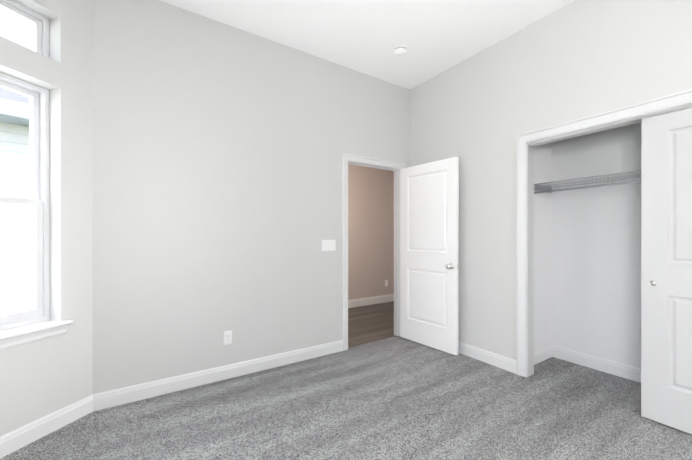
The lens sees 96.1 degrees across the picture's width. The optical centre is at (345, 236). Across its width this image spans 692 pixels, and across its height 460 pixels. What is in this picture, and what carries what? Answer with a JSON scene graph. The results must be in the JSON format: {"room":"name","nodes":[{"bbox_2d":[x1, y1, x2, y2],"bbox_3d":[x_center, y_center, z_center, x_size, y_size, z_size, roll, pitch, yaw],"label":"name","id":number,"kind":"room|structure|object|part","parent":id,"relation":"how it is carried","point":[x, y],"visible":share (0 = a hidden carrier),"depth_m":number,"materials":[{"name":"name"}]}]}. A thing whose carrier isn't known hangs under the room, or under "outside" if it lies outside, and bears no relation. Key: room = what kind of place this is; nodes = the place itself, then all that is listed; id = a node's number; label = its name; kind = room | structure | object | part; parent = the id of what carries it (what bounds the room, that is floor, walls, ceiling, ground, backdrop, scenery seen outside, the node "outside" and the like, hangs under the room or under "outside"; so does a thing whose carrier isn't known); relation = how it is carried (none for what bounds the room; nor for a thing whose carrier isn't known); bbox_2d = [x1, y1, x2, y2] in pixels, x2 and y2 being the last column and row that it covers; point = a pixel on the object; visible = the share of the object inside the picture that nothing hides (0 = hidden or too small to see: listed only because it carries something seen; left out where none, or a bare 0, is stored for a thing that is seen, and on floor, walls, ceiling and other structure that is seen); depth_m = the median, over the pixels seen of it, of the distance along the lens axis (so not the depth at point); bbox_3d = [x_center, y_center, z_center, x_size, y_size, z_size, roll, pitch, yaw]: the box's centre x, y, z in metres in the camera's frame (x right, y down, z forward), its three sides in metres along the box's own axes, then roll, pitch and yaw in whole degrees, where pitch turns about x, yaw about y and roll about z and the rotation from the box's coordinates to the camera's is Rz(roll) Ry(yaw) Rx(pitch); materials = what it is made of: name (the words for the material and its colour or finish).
{"room":"empty bedroom","nodes":[
{"label":"empty bedroom","id":0,"kind":"room"},
{"bbox_2d":[0,0,91,435],"bbox_3d":[-2.093,-0.296,1.494,0.200,3.048,1.500,0,0,17],"label":"wall","id":1,"kind":"structure","parent":0,"point":[39,379],"depth_m":2.02,"materials":[{"name":"white paint"}]},
{"bbox_2d":[0,0,48,57],"bbox_3d":[-2.108,-1.262,1.607,0.085,0.300,0.910,0,0,17],"label":"transom","id":2,"kind":"object","parent":1,"relation":"in","point":[40,32],"visible":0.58,"depth_m":1.98,"materials":[{"name":"white plastic"}]},
{"bbox_3d":[-2.106,-1.262,1.606,0.612,0.184,0.515,0,0,-33],"label":"glass","id":3,"kind":"part","parent":2,"relation":"part of","materials":[{"name":"clear glass"}]},
{"bbox_2d":[0,72,49,329],"bbox_3d":[-2.108,-0.202,1.608,0.085,1.500,0.910,0,0,17],"label":"window","id":4,"kind":"structure","parent":1,"relation":"in","point":[38,201],"depth_m":1.99,"materials":[{"name":"white plastic"}]},
{"bbox_3d":[-2.108,-0.211,1.608,0.625,1.353,0.534,0,0,-33],"label":"glass","id":5,"kind":"part","parent":4,"relation":"part of","materials":[{"name":"clear glass"}]},
{"bbox_2d":[0,319,73,349],"bbox_3d":[-1.994,0.590,1.575,0.155,0.084,0.994,0,0,17],"label":"window sill","id":6,"kind":"structure","parent":1,"relation":"attached to","point":[19,335],"depth_m":1.85,"materials":[{"name":"white wood"}]},
{"bbox_2d":[0,395,92,458],"bbox_3d":[-1.990,1.171,1.465,0.015,0.115,1.500,0,0,17],"label":"baseboard","id":7,"kind":"structure","parent":1,"relation":"attached to","point":[21,437],"depth_m":1.91,"materials":[{"name":"white wood"}]},
{"bbox_2d":[92,0,409,393],"bbox_3d":[-0.475,-0.298,3.111,3.203,3.048,0.115,0,0,-33],"label":"wall","id":8,"kind":"structure","parent":0,"point":[219,149],"depth_m":2.62,"materials":[{"name":"white paint"}]},
{"bbox_2d":[92,340,342,410],"bbox_3d":[-0.905,1.169,2.752,2.087,0.115,0.015,0,0,-33],"label":"baseboard","id":9,"kind":"structure","parent":8,"relation":"attached to","point":[116,397],"depth_m":2.57,"materials":[{"name":"white wood"}]},
{"bbox_2d":[224,330,231,344],"bbox_3d":[-1.018,0.878,2.682,0.070,0.115,0.008,0,0,-33],"label":"outlet","id":10,"kind":"object","parent":8,"relation":"attached to","point":[227,337],"visible":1,"depth_m":2.68,"materials":[{"name":"white plastic"}]},
{"bbox_2d":[322,240,335,250],"bbox_3d":[-0.175,0.096,3.230,0.165,0.115,0.016,0,0,-33],"label":"switch plate","id":11,"kind":"object","parent":8,"relation":"attached to","point":[328,245],"visible":1,"depth_m":3.23,"materials":[{"name":"white plastic"}]},
{"bbox_2d":[343,153,405,350],"bbox_3d":[0.318,0.177,3.618,0.911,2.120,0.138,0,0,-33],"label":"door frame","id":12,"kind":"structure","parent":8,"relation":"attached to","point":[361,159],"depth_m":3.57,"materials":[{"name":"white wood"}]},
{"bbox_2d":[400,157,458,355],"bbox_3d":[0.900,0.204,3.463,0.163,2.020,0.767,0,0,-38],"label":"bedroom door","id":13,"kind":"structure","parent":12,"relation":"attached to","point":[429,254],"depth_m":3.40,"materials":[{"name":"white painted wood"},{"name":"satin nickel"}]},
{"bbox_3d":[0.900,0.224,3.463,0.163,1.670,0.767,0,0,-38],"label":"knob","id":14,"kind":"part","parent":13,"relation":"part of","materials":[{"name":"silver metal"}]},
{"bbox_2d":[0,336,691,459],"bbox_3d":[0.874,1.269,0.547,5.339,0.080,5.725,0,0,-33],"label":"floor carpet","id":15,"kind":"object","parent":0,"point":[397,398],"visible":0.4,"depth_m":2.09,"materials":[{"name":"grey carpet"}]},
{"bbox_2d":[159,0,573,89],"bbox_3d":[1.411,-1.881,1.975,7.809,0.120,7.530,0,0,-33],"label":"ceiling","id":16,"kind":"structure","parent":0,"point":[434,37],"depth_m":2.70,"materials":[{"name":"white paint"}]},
{"bbox_2d":[393,45,406,55],"bbox_3d":[0.530,-1.799,3.039,0.136,0.046,0.136,0,0,-33],"label":"smoke detector","id":17,"kind":"object","parent":16,"relation":"attached to","point":[401,50],"visible":1,"depth_m":3.00,"materials":[{"name":"white plastic"}]},
{"bbox_2d":[348,164,393,299],"bbox_3d":[-0.097,-0.301,5.321,6.260,3.048,0.115,0,0,-33],"label":"wall","id":18,"kind":"structure","parent":0,"point":[370,231],"depth_m":5.61,"materials":[{"name":"beige paint"}]},
{"bbox_2d":[348,294,393,307],"bbox_3d":[-0.062,1.168,5.268,6.260,0.135,0.015,0,0,-33],"label":"baseboard","id":19,"kind":"structure","parent":18,"relation":"attached to","point":[369,301],"depth_m":5.59,"materials":[{"name":"white wood"}]},
{"bbox_2d":[348,301,394,347],"bbox_3d":[0.261,1.270,4.649,6.800,0.068,1.805,0,0,-33],"label":"floor","id":20,"kind":"structure","parent":0,"point":[370,323],"depth_m":4.40,"materials":[{"name":"brown wood"}]},
{"bbox_2d":[534,143,551,351],"bbox_3d":[1.823,-0.298,3.064,0.587,3.048,0.115,0,0,-33],"label":"wall","id":21,"kind":"structure","parent":0,"point":[542,244],"depth_m":3.08,"materials":[{"name":"white paint"}]},
{"bbox_2d":[534,345,551,364],"bbox_3d":[1.859,1.169,3.012,0.587,0.115,0.015,0,0,-33],"label":"baseboard","id":22,"kind":"structure","parent":21,"relation":"attached to","point":[542,354],"depth_m":3.06,"materials":[{"name":"white wood"}]},
{"bbox_2d":[410,0,691,359],"bbox_3d":[2.358,-0.296,1.609,0.115,3.048,5.505,0,0,-33],"label":"wall","id":23,"kind":"structure","parent":0,"point":[477,113],"depth_m":2.81,"materials":[{"name":"white paint"}]},
{"bbox_2d":[459,341,515,373],"bbox_3d":[1.157,1.168,3.323,0.015,0.115,1.325,0,0,-33],"label":"baseboard","id":24,"kind":"structure","parent":23,"relation":"attached to","point":[495,359],"depth_m":2.99,"materials":[{"name":"white wood"}]},
{"bbox_2d":[516,89,691,376],"bbox_3d":[2.041,0.202,2.094,0.115,2.050,1.563,0,0,-33],"label":"door frame","id":25,"kind":"structure","parent":23,"relation":"in","point":[530,260],"depth_m":2.73,"materials":[{"name":"white wood"}]},
{"bbox_2d":[528,105,691,146],"bbox_3d":[2.039,-0.797,2.092,0.088,0.012,1.523,0,0,-33],"label":"trim","id":26,"kind":"structure","parent":23,"relation":"attached to","point":[599,129],"depth_m":2.29,"materials":[{"name":"white painted wood"}]},
{"bbox_2d":[641,107,691,433],"bbox_3d":[2.222,0.213,1.782,0.035,2.005,0.780,0,0,-33],"label":"closet door","id":27,"kind":"structure","parent":23,"relation":"in","point":[666,267],"depth_m":1.99,"materials":[{"name":"white wood"}]},
{"bbox_2d":[649,281,655,285],"bbox_3d":[2.022,0.312,2.052,0.003,0.038,0.038,0,0,-33],"label":"door knob","id":28,"kind":"object","parent":27,"relation":"attached to","point":[652,283],"visible":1,"depth_m":2.05,"materials":[{"name":"silver metal"}]},
{"bbox_2d":[551,122,641,367],"bbox_3d":[2.631,-0.297,2.473,0.115,3.048,1.990,0,0,-33],"label":"wall","id":29,"kind":"structure","parent":0,"point":[596,271],"depth_m":2.85,"materials":[{"name":"white paint"}]},
{"bbox_2d":[534,170,640,193],"bbox_3d":[2.414,-0.316,2.331,0.404,0.366,1.760,0,0,-33],"label":"closet shelf","id":30,"kind":"object","parent":29,"relation":"attached to","point":[539,188],"visible":0.77,"depth_m":2.66,"materials":[{"name":"silver metal"}]},
{"bbox_2d":[552,345,640,382],"bbox_3d":[2.576,1.169,2.440,0.015,0.115,1.760,0,0,-33],"label":"baseboard","id":31,"kind":"structure","parent":29,"relation":"attached to","point":[609,367],"depth_m":2.84,"materials":[{"name":"white wood"}]},
{"label":"outside","id":32,"kind":"structure","parent":0,"visible":0},
{"bbox_3d":[-0.033,1.630,-0.003,80.000,0.100,80.000,0,0,-33],"label":"ground","id":33,"kind":"structure","parent":32,"visible":0},
{"bbox_2d":[0,88,32,314],"bbox_3d":[-7.631,-1.305,7.527,8.000,5.750,12.800,0,0,45],"label":"window glass","id":34,"kind":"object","parent":33,"relation":"on","point":[16,225],"depth_m":4.93,"materials":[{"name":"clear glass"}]}
]}

